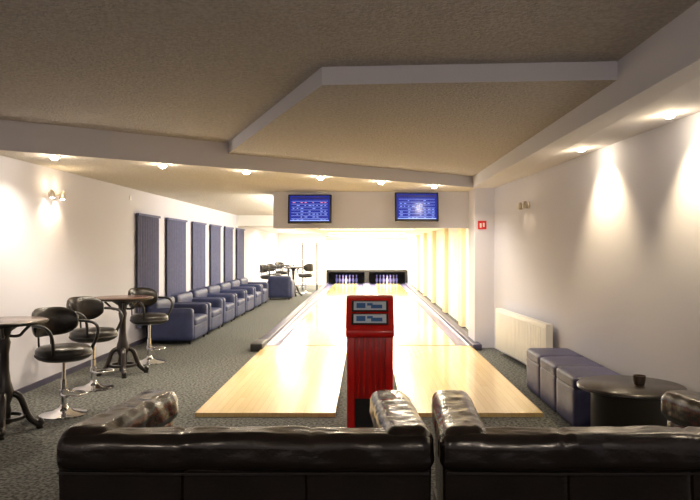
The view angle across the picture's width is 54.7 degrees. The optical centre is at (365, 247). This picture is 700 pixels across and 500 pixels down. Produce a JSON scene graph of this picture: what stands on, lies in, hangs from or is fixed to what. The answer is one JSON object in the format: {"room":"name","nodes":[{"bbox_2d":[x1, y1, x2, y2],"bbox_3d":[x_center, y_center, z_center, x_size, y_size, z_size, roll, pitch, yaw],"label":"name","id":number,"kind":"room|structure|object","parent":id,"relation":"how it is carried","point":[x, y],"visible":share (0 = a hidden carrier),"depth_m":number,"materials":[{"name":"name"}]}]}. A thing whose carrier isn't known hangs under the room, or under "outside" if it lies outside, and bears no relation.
{"room":"sports facility","nodes":[
{"label":"sports facility","id":0,"kind":"room"},
{"bbox_2d":[0,155,278,389],"bbox_3d":[-3.975,0.125,14.700,0.150,3.050,34.400,0,0,0],"label":"wall","id":1,"kind":"structure","parent":0,"point":[53,251],"depth_m":9.09,"materials":[{"name":"white paint"}]},
{"bbox_2d":[48,189,65,199],"bbox_3d":[-3.835,-0.656,8.360,0.130,0.108,0.360,0,0,0],"label":"wall lamp","id":2,"kind":"object","parent":1,"relation":"attached to","point":[51,193],"visible":1,"depth_m":8.36,"materials":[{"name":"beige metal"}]},
{"bbox_2d":[13,337,146,397],"bbox_3d":[-3.890,1.615,13.850,0.020,0.070,32.700,0,0,0],"label":"baseboard","id":3,"kind":"structure","parent":1,"relation":"attached to","point":[56,376],"depth_m":8.80,"materials":[{"name":"grey plastic"}]},
{"bbox_2d":[136,213,160,327],"bbox_3d":[-3.850,0.383,12.000,0.060,1.945,1.200,0,0,0],"label":"vertical blind","id":4,"kind":"object","parent":1,"relation":"attached to","point":[148,225],"visible":0.77,"depth_m":11.95,"materials":[{"name":"fabric"}]},
{"bbox_2d":[165,218,187,295],"bbox_3d":[-3.850,0.383,13.800,0.060,1.945,1.400,0,0,0],"label":"vertical blind","id":5,"kind":"object","parent":1,"relation":"attached to","point":[176,228],"visible":0.67,"depth_m":13.74,"materials":[{"name":"fabric"}]},
{"bbox_2d":[191,221,206,289],"bbox_3d":[-3.850,0.383,15.650,0.060,1.945,1.200,0,0,0],"label":"vertical blind","id":6,"kind":"object","parent":1,"relation":"attached to","point":[199,229],"visible":0.71,"depth_m":15.60,"materials":[{"name":"fabric"}]},
{"bbox_2d":[210,224,221,284],"bbox_3d":[-3.850,0.383,17.375,0.060,1.945,1.150,0,0,0],"label":"vertical blind","id":7,"kind":"object","parent":1,"relation":"attached to","point":[215,229],"visible":0.73,"depth_m":17.31,"materials":[{"name":"fabric"}]},
{"bbox_2d":[224,226,233,281],"bbox_3d":[-3.850,0.383,19.050,0.060,1.945,1.100,0,0,0],"label":"vertical blind","id":8,"kind":"object","parent":1,"relation":"attached to","point":[228,230],"visible":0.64,"depth_m":18.92,"materials":[{"name":"fabric"}]},
{"bbox_2d":[236,228,244,278],"bbox_3d":[-3.850,0.383,20.800,0.060,1.945,1.200,0,0,0],"label":"vertical blind","id":9,"kind":"object","parent":1,"relation":"attached to","point":[240,232],"visible":0.69,"depth_m":20.74,"materials":[{"name":"fabric"}]},
{"bbox_2d":[0,119,473,214],"bbox_3d":[-0.850,-1.145,19.292,6.100,0.310,25.215,0,0,0],"label":"ceiling","id":10,"kind":"structure","parent":0,"point":[203,173],"depth_m":9.00,"materials":[{"name":"white paint"}]},
{"bbox_2d":[48,155,60,159],"bbox_3d":[-3.340,-0.966,7.259,0.132,0.048,0.132,0,0,0],"label":"recessed light","id":11,"kind":"object","parent":10,"relation":"in","point":[53,157],"visible":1,"depth_m":7.22,"materials":[{"name":"silver metal"}]},
{"bbox_2d":[157,163,167,167],"bbox_3d":[-2.400,-0.966,7.989,0.132,0.048,0.132,0,0,0],"label":"recessed light","id":12,"kind":"object","parent":10,"relation":"in","point":[161,165],"visible":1,"depth_m":7.95,"materials":[{"name":"silver metal"}]},
{"bbox_2d":[241,170,250,173],"bbox_3d":[-1.530,-0.966,8.664,0.132,0.048,0.132,0,0,0],"label":"recessed light","id":13,"kind":"object","parent":10,"relation":"in","point":[243,171],"visible":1,"depth_m":8.63,"materials":[{"name":"silver metal"}]},
{"bbox_2d":[333,234,399,234],"bbox_3d":[0.030,-0.495,25.500,2.500,0.030,0.340,0,0,0],"label":"frame","id":14,"kind":"object","parent":10,"relation":"attached to","point":[333,234],"visible":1,"depth_m":25.33,"materials":[{"name":"white ceramic"}]},
{"bbox_2d":[337,236,395,236],"bbox_3d":[0.030,-0.495,29.000,2.500,0.030,0.340,0,0,0],"label":"frame","id":15,"kind":"object","parent":10,"relation":"attached to","point":[337,236],"visible":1,"depth_m":28.83,"materials":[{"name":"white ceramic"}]},
{"bbox_2d":[318,228,415,229],"bbox_3d":[0.030,-0.495,17.500,2.500,0.030,0.340,0,0,0],"label":"frame","id":16,"kind":"object","parent":10,"relation":"attached to","point":[318,228],"visible":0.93,"depth_m":17.33,"materials":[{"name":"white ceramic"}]},
{"bbox_2d":[320,229,413,229],"bbox_3d":[0.030,-0.477,17.500,2.400,0.006,0.280,0,0,0],"label":"diffuser","id":17,"kind":"object","parent":16,"relation":"attached to","point":[320,229],"visible":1,"depth_m":17.36,"materials":[{"name":"white"}]},
{"bbox_2d":[327,232,406,232],"bbox_3d":[0.030,-0.495,21.500,2.500,0.030,0.340,0,0,0],"label":"frame","id":18,"kind":"object","parent":10,"relation":"attached to","point":[327,232],"visible":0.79,"depth_m":21.33,"materials":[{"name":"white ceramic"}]},
{"bbox_2d":[237,215,315,232],"bbox_3d":[-2.770,-0.830,25.350,2.260,0.320,9.700,0,0,0],"label":"ceiling","id":19,"kind":"structure","parent":0,"point":[260,222],"depth_m":20.50,"materials":[{"name":"white paint"}]},
{"bbox_2d":[0,285,571,499],"bbox_3d":[-0.342,1.700,14.700,7.516,0.100,34.400,0,0,0],"label":"floor","id":20,"kind":"structure","parent":0,"point":[195,371],"depth_m":7.68,"materials":[{"name":"carpet"}]},
{"bbox_2d":[0,316,48,439],"bbox_3d":[-3.260,1.150,6.100,0.732,1.000,0.732,0,0,-23],"label":"bar table","id":21,"kind":"object","parent":20,"relation":"on","point":[7,324],"visible":1,"depth_m":6.07,"materials":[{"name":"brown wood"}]},
{"bbox_2d":[31,307,99,419],"bbox_3d":[-3.014,1.125,6.727,0.567,1.050,0.598,0,0,28],"label":"bar stool","id":22,"kind":"object","parent":20,"relation":"on","point":[62,320],"visible":0.98,"depth_m":6.69,"materials":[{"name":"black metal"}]},
{"bbox_2d":[66,296,122,392],"bbox_3d":[-3.214,1.115,7.957,0.567,1.070,0.598,0,0,25],"label":"bar stool","id":23,"kind":"object","parent":20,"relation":"on","point":[86,307],"visible":0.81,"depth_m":7.92,"materials":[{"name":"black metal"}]},
{"bbox_2d":[95,295,153,378],"bbox_3d":[-3.180,1.145,8.850,0.772,1.010,0.772,0,0,-23],"label":"bar table","id":24,"kind":"object","parent":20,"relation":"on","point":[122,348],"visible":0.91,"depth_m":8.79,"materials":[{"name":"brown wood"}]},
{"bbox_2d":[128,287,172,364],"bbox_3d":[-3.133,1.115,9.758,0.567,1.070,0.598,0,0,30],"label":"bar stool","id":25,"kind":"object","parent":20,"relation":"on","point":[149,319],"visible":0.94,"depth_m":9.72,"materials":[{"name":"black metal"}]},
{"bbox_2d":[147,296,207,343],"bbox_3d":[-3.341,1.269,12.100,0.825,0.762,1.206,0,0,0],"label":"armchair","id":26,"kind":"object","parent":20,"relation":"on","point":[188,322],"visible":0.87,"depth_m":11.51,"materials":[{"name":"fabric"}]},
{"bbox_2d":[194,314,206,324],"bbox_3d":[-3.260,1.281,12.099,0.664,0.171,0.904,0,0,0],"label":"seat cushion","id":27,"kind":"object","parent":26,"relation":"on","point":[199,319],"depth_m":12.09,"materials":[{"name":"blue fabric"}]},
{"bbox_2d":[171,291,222,334],"bbox_3d":[-3.341,1.269,13.400,0.825,0.762,1.206,0,0,0],"label":"armchair","id":28,"kind":"object","parent":20,"relation":"on","point":[215,305],"visible":0.33,"depth_m":13.44,"materials":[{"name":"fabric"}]},
{"bbox_2d":[211,307,221,317],"bbox_3d":[-3.260,1.281,13.399,0.664,0.171,0.904,0,0,0],"label":"seat cushion","id":29,"kind":"object","parent":28,"relation":"on","point":[216,312],"depth_m":13.44,"materials":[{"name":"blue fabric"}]},
{"bbox_2d":[190,288,234,326],"bbox_3d":[-3.341,1.269,14.700,0.825,0.762,1.206,0,0,0],"label":"armchair","id":30,"kind":"object","parent":20,"relation":"on","point":[228,299],"visible":0.34,"depth_m":14.71,"materials":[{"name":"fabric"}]},
{"bbox_2d":[225,302,233,310],"bbox_3d":[-3.260,1.281,14.699,0.664,0.171,0.904,0,0,0],"label":"seat cushion","id":31,"kind":"object","parent":30,"relation":"on","point":[229,306],"depth_m":14.69,"materials":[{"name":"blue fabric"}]},
{"bbox_2d":[204,285,244,319],"bbox_3d":[-3.341,1.269,16.000,0.825,0.762,1.206,0,0,0],"label":"armchair","id":32,"kind":"object","parent":20,"relation":"on","point":[213,289],"visible":0.42,"depth_m":16.05,"materials":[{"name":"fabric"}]},
{"bbox_2d":[237,298,244,305],"bbox_3d":[-3.260,1.281,15.999,0.664,0.171,0.904,0,0,0],"label":"seat cushion","id":33,"kind":"object","parent":32,"relation":"on","point":[240,301],"depth_m":16.02,"materials":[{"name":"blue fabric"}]},
{"bbox_2d":[216,282,253,314],"bbox_3d":[-3.341,1.269,17.300,0.825,0.762,1.206,0,0,0],"label":"armchair","id":34,"kind":"object","parent":20,"relation":"on","point":[249,291],"visible":0.36,"depth_m":17.30,"materials":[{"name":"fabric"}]},
{"bbox_2d":[247,294,253,300],"bbox_3d":[-3.260,1.281,17.299,0.664,0.171,0.904,0,0,0],"label":"seat cushion","id":35,"kind":"object","parent":34,"relation":"on","point":[250,297],"depth_m":17.34,"materials":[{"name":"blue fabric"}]},
{"bbox_2d":[227,280,261,309],"bbox_3d":[-3.341,1.269,18.600,0.825,0.762,1.206,0,0,0],"label":"armchair","id":36,"kind":"object","parent":20,"relation":"on","point":[234,283],"visible":0.35,"depth_m":18.64,"materials":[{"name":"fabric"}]},
{"bbox_2d":[56,389,434,499],"bbox_3d":[-0.565,1.245,3.663,1.776,0.810,1.122,0,0,0],"label":"leather sofa","id":37,"kind":"object","parent":20,"relation":"on","point":[132,449],"visible":1,"depth_m":3.13,"materials":[{"name":"black leather"}]},
{"bbox_2d":[236,278,267,305],"bbox_3d":[-3.341,1.269,19.900,0.825,0.762,1.206,0,0,0],"label":"armchair","id":38,"kind":"object","parent":20,"relation":"on","point":[264,285],"visible":0.31,"depth_m":19.96,"materials":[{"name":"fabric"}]},
{"bbox_2d":[259,264,276,278],"bbox_3d":[-3.365,1.105,23.205,0.567,1.090,0.598,0,0,17],"label":"bar stool","id":39,"kind":"object","parent":20,"relation":"on","point":[263,268],"visible":0.58,"depth_m":23.13,"materials":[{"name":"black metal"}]},
{"bbox_2d":[266,263,282,275],"bbox_3d":[-3.313,1.105,24.407,0.567,1.090,0.598,0,0,29],"label":"bar stool","id":40,"kind":"object","parent":20,"relation":"on","point":[270,265],"visible":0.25,"depth_m":24.54,"materials":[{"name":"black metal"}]},
{"bbox_2d":[195,283,362,416],"bbox_3d":[-0.986,1.585,18.955,1.708,0.130,24.690,0,0,0],"label":"lane","id":41,"kind":"object","parent":20,"relation":"on","point":[297,369],"visible":0.94,"depth_m":9.12,"materials":[{"name":"brown wood"}]},
{"bbox_2d":[335,275,357,283],"bbox_3d":[-0.895,1.414,30.790,1.035,0.381,0.900,0,0,0],"label":"pin","id":42,"kind":"object","parent":41,"relation":"on","point":[336,279],"visible":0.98,"depth_m":30.87,"materials":[{"name":"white plastic"}]},
{"bbox_2d":[267,276,293,299],"bbox_3d":[-2.750,1.269,21.909,0.805,0.761,0.822,0,0,0],"label":"armchair","id":43,"kind":"object","parent":20,"relation":"on","point":[278,286],"visible":0.97,"depth_m":21.50,"materials":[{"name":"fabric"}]},
{"bbox_2d":[275,262,286,274],"bbox_3d":[-3.413,1.105,27.409,0.567,1.090,0.598,0,0,34],"label":"bar stool","id":44,"kind":"object","parent":20,"relation":"on","point":[277,264],"visible":0.41,"depth_m":27.35,"materials":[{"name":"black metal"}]},
{"bbox_2d":[279,265,297,289],"bbox_3d":[-3.000,1.150,26.200,0.732,1.000,0.732,0,0,-23],"label":"bar table","id":45,"kind":"object","parent":20,"relation":"on","point":[288,271],"visible":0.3,"depth_m":26.14,"materials":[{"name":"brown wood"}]},
{"bbox_2d":[283,267,303,296],"bbox_3d":[-2.500,1.150,23.300,0.732,1.000,0.732,0,0,-23],"label":"bar table","id":46,"kind":"object","parent":20,"relation":"on","point":[293,269],"visible":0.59,"depth_m":23.25,"materials":[{"name":"brown wood"}]},
{"bbox_2d":[297,263,313,293],"bbox_3d":[-2.187,1.105,24.592,0.567,1.090,0.598,0,0,31],"label":"bar stool","id":47,"kind":"object","parent":20,"relation":"on","point":[307,267],"visible":0.93,"depth_m":24.41,"materials":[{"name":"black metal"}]},
{"bbox_2d":[302,243,317,289],"bbox_3d":[-2.200,0.725,26.500,0.590,1.850,0.428,0,0,0],"label":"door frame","id":48,"kind":"structure","parent":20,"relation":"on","point":[316,244],"depth_m":26.30,"materials":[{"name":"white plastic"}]},
{"bbox_2d":[362,282,370,294],"bbox_3d":[0.030,1.603,21.200,0.310,0.095,20.000,0,0,0],"label":"divider","id":49,"kind":"object","parent":20,"relation":"on","point":[366,286],"visible":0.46,"depth_m":25.53,"materials":[{"name":"grey plastic"}]},
{"bbox_2d":[326,237,411,284],"bbox_3d":[0.145,0.570,30.970,3.830,2.160,1.660,0,0,0],"label":"pinsetter","id":50,"kind":"object","parent":20,"relation":"on","point":[366,258],"visible":0.89,"depth_m":30.20,"materials":[{"name":"white"}]},
{"bbox_2d":[326,238,363,240],"bbox_3d":[-0.920,-0.380,30.185,1.700,0.100,0.030,0,0,0],"label":"ceiling light","id":51,"kind":"object","parent":50,"relation":"attached to","point":[327,239],"depth_m":30.17,"materials":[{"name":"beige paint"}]},
{"bbox_2d":[329,272,403,282],"bbox_3d":[0.030,1.320,31.375,3.460,0.660,0.050,0,0,0],"label":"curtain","id":52,"kind":"object","parent":50,"relation":"hanging from","point":[332,275],"depth_m":31.35,"materials":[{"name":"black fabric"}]},
{"bbox_2d":[369,238,406,240],"bbox_3d":[0.980,-0.380,30.185,1.700,0.100,0.030,0,0,0],"label":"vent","id":53,"kind":"object","parent":50,"relation":"attached to","point":[370,239],"depth_m":30.17,"materials":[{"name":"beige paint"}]},
{"bbox_2d":[346,295,393,427],"bbox_3d":[0.035,1.041,6.120,0.430,1.218,0.320,0,0,0],"label":"control console","id":54,"kind":"object","parent":20,"relation":"on","point":[369,318],"visible":0.82,"depth_m":6.01,"materials":[{"name":"red paint"}]},
{"bbox_2d":[356,316,364,320],"bbox_3d":[-0.045,0.625,6.000,0.080,0.050,0.002,0,-33,0],"label":"print","id":55,"kind":"object","parent":54,"relation":"attached to","point":[358,318],"depth_m":6.00,"materials":[{"name":"blue"}]},
{"bbox_2d":[357,303,364,307],"bbox_3d":[-0.045,0.516,6.070,0.080,0.050,0.002,0,-33,0],"label":"print","id":56,"kind":"object","parent":54,"relation":"attached to","point":[359,305],"depth_m":6.07,"materials":[{"name":"blue"}]},
{"bbox_2d":[371,305,381,307],"bbox_3d":[0.095,0.524,6.064,0.100,0.036,0.002,0,-33,0],"label":"print","id":57,"kind":"object","parent":54,"relation":"attached to","point":[372,306],"depth_m":6.06},
{"bbox_2d":[371,318,381,320],"bbox_3d":[0.095,0.633,5.994,0.100,0.036,0.002,0,-33,0],"label":"print","id":58,"kind":"object","parent":54,"relation":"attached to","point":[372,319],"depth_m":5.99},
{"bbox_2d":[370,283,542,416],"bbox_3d":[1.031,1.600,18.955,1.678,0.100,24.690,0,0,0],"label":"lane","id":59,"kind":"object","parent":20,"relation":"on","point":[432,353],"visible":0.84,"depth_m":9.44,"materials":[{"name":"brown wood"}]},
{"bbox_2d":[496,308,552,363],"bbox_3d":[2.179,1.292,9.401,0.166,0.715,2.260,0,0,-5],"label":"radiator","id":60,"kind":"object","parent":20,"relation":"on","point":[516,333],"visible":0.9,"depth_m":9.28,"materials":[{"name":"white metal"}]},
{"bbox_2d":[496,308,549,324],"bbox_3d":[2.149,0.943,9.399,0.090,0.015,2.240,0,0,-5],"label":"grille","id":61,"kind":"object","parent":60,"relation":"attached to","point":[508,313],"depth_m":9.29,"materials":[{"name":"white metal"}]},
{"bbox_2d":[527,348,583,397],"bbox_3d":[2.110,1.399,7.570,0.512,0.502,0.611,0,0,0],"label":"ottoman","id":62,"kind":"object","parent":20,"relation":"on","point":[534,355],"visible":0.46,"depth_m":7.50,"materials":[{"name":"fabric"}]},
{"bbox_2d":[431,390,699,499],"bbox_3d":[1.232,1.245,3.664,1.778,0.809,1.123,0,0,0],"label":"leather sofa","id":63,"kind":"object","parent":20,"relation":"on","point":[474,461],"visible":1,"depth_m":3.13,"materials":[{"name":"black leather"}]},
{"bbox_2d":[540,356,603,411],"bbox_3d":[2.110,1.399,6.955,0.512,0.502,0.611,0,0,0],"label":"ottoman","id":64,"kind":"object","parent":20,"relation":"on","point":[548,365],"visible":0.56,"depth_m":6.89,"materials":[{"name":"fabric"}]},
{"bbox_2d":[556,366,619,426],"bbox_3d":[2.110,1.399,6.340,0.512,0.502,0.611,0,0,0],"label":"ottoman","id":65,"kind":"object","parent":20,"relation":"on","point":[573,404],"visible":0.48,"depth_m":6.19,"materials":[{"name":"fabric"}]},
{"bbox_2d":[577,375,687,426],"bbox_3d":[2.150,1.380,5.500,0.840,0.540,0.840,0,0,0],"label":"round coffee table","id":66,"kind":"object","parent":20,"relation":"on","point":[616,401],"visible":0.45,"depth_m":5.28,"materials":[{"name":"black wood"}]},
{"bbox_2d":[632,374,645,385],"bbox_3d":[2.220,1.073,5.500,0.104,0.075,0.104,0,0,0],"label":"candle holder","id":67,"kind":"object","parent":66,"relation":"on","point":[638,379],"visible":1,"depth_m":5.46,"materials":[{"name":"brown glass"}]},
{"bbox_2d":[279,233,326,284],"bbox_3d":[-2.830,0.330,30.275,2.140,2.640,0.150,0,0,0],"label":"wall","id":68,"kind":"structure","parent":0,"point":[290,244],"depth_m":30.20,"materials":[{"name":"white paint"}]},
{"bbox_2d":[0,0,698,142],"bbox_3d":[-0.342,-1.350,4.700,7.416,0.100,14.600,0,0,0],"label":"ceiling","id":69,"kind":"structure","parent":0,"point":[206,70],"depth_m":4.35,"materials":[{"name":"grey paint"}]},
{"bbox_2d":[228,61,617,175],"bbox_3d":[0.020,-1.235,7.890,3.460,0.130,6.359,0,0,0],"label":"panel","id":70,"kind":"object","parent":69,"relation":"attached to","point":[454,119],"depth_m":5.89,"materials":[{"name":"beige paint"}]},
{"bbox_2d":[473,0,699,187],"bbox_3d":[2.483,-1.145,4.350,1.466,0.310,13.700,0,0,0],"label":"ceiling soffit","id":71,"kind":"structure","parent":69,"relation":"attached to","point":[660,76],"depth_m":4.95,"materials":[{"name":"white paint"}]},
{"bbox_2d":[663,112,678,118],"bbox_3d":[2.330,-1.019,5.200,0.132,0.048,0.132,0,0,0],"label":"recessed light","id":72,"kind":"object","parent":71,"relation":"in","point":[668,115],"visible":0.74,"depth_m":5.17,"materials":[{"name":"silver metal"}]},
{"bbox_2d":[273,192,467,227],"bbox_3d":[0.220,-0.670,12.000,3.700,0.640,0.200,0,0,0],"label":"wall","id":73,"kind":"structure","parent":0,"point":[349,209],"depth_m":11.90,"materials":[{"name":"white paint"}]},
{"bbox_2d":[288,194,331,223],"bbox_3d":[-0.961,-0.669,11.732,0.750,0.501,0.322,0,0,2],"label":"television","id":74,"kind":"object","parent":73,"relation":"attached to","point":[317,208],"visible":1,"depth_m":11.60,"materials":[{"name":"black plastic"}]},
{"bbox_2d":[395,192,438,221],"bbox_3d":[0.864,-0.704,11.732,0.750,0.501,0.321,0,0,-3],"label":"television","id":75,"kind":"object","parent":73,"relation":"attached to","point":[409,206],"visible":1,"depth_m":11.60,"materials":[{"name":"black plastic"}]},
{"bbox_2d":[304,228,441,236],"bbox_3d":[0.220,-0.580,21.150,3.700,0.140,18.100,0,0,0],"label":"ceiling","id":76,"kind":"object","parent":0,"point":[418,231],"depth_m":20.93,"materials":[{"name":"white paint"}]},
{"bbox_2d":[412,228,467,328],"bbox_3d":[2.135,0.125,21.900,0.130,3.050,20.000,0,0,0],"label":"wall","id":77,"kind":"structure","parent":0,"point":[452,232],"depth_m":16.99,"materials":[{"name":"white paint"}]},
{"bbox_2d":[416,235,419,289],"bbox_3d":[2.020,0.560,26.225,0.100,2.140,0.450,0,0,0],"label":"trim","id":78,"kind":"structure","parent":77,"relation":"attached to","point":[417,236],"depth_m":26.00,"materials":[{"name":"beige paint"}]},
{"bbox_2d":[423,233,426,295],"bbox_3d":[2.020,0.560,23.225,0.100,2.140,0.450,0,0,0],"label":"trim","id":79,"kind":"structure","parent":77,"relation":"attached to","point":[424,234],"depth_m":23.00,"materials":[{"name":"beige paint"}]},
{"bbox_2d":[431,231,435,302],"bbox_3d":[2.020,0.560,20.225,0.100,2.140,0.450,0,0,0],"label":"trim","id":80,"kind":"structure","parent":77,"relation":"attached to","point":[433,233],"depth_m":20.00,"materials":[{"name":"beige paint"}]},
{"bbox_2d":[442,228,447,312],"bbox_3d":[2.020,0.560,17.225,0.100,2.140,0.450,0,0,0],"label":"trim","id":81,"kind":"structure","parent":77,"relation":"attached to","point":[444,230],"depth_m":17.00,"materials":[{"name":"beige paint"}]},
{"bbox_2d":[458,228,465,326],"bbox_3d":[2.020,0.560,14.225,0.100,2.140,0.450,0,0,0],"label":"trim","id":82,"kind":"structure","parent":77,"relation":"attached to","point":[461,231],"depth_m":14.00,"materials":[{"name":"beige paint"}]},
{"bbox_2d":[494,112,699,391],"bbox_3d":[2.715,0.125,4.700,0.150,3.050,14.458,0,0,-5],"label":"wall","id":83,"kind":"structure","parent":0,"point":[605,251],"depth_m":6.75,"materials":[{"name":"grey paint"}]},
{"bbox_2d":[468,188,493,347],"bbox_3d":[1.970,0.330,11.550,0.340,2.640,0.700,0,0,0],"label":"pillar","id":84,"kind":"structure","parent":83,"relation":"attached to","point":[480,200],"depth_m":11.20,"materials":[{"name":"white paint"}]},
{"bbox_2d":[478,221,485,228],"bbox_3d":[1.920,-0.380,11.195,0.140,0.140,0.010,0,0,0],"label":"fire extinguisher sign","id":85,"kind":"object","parent":84,"relation":"attached to","point":[481,224],"visible":1,"depth_m":11.19,"materials":[{"name":"red plastic"}]},
{"bbox_2d":[517,201,529,209],"bbox_3d":[2.199,-0.586,9.400,0.130,0.108,0.360,0,0,0],"label":"wall lamp","id":86,"kind":"object","parent":83,"relation":"attached to","point":[524,205],"visible":1,"depth_m":9.35,"materials":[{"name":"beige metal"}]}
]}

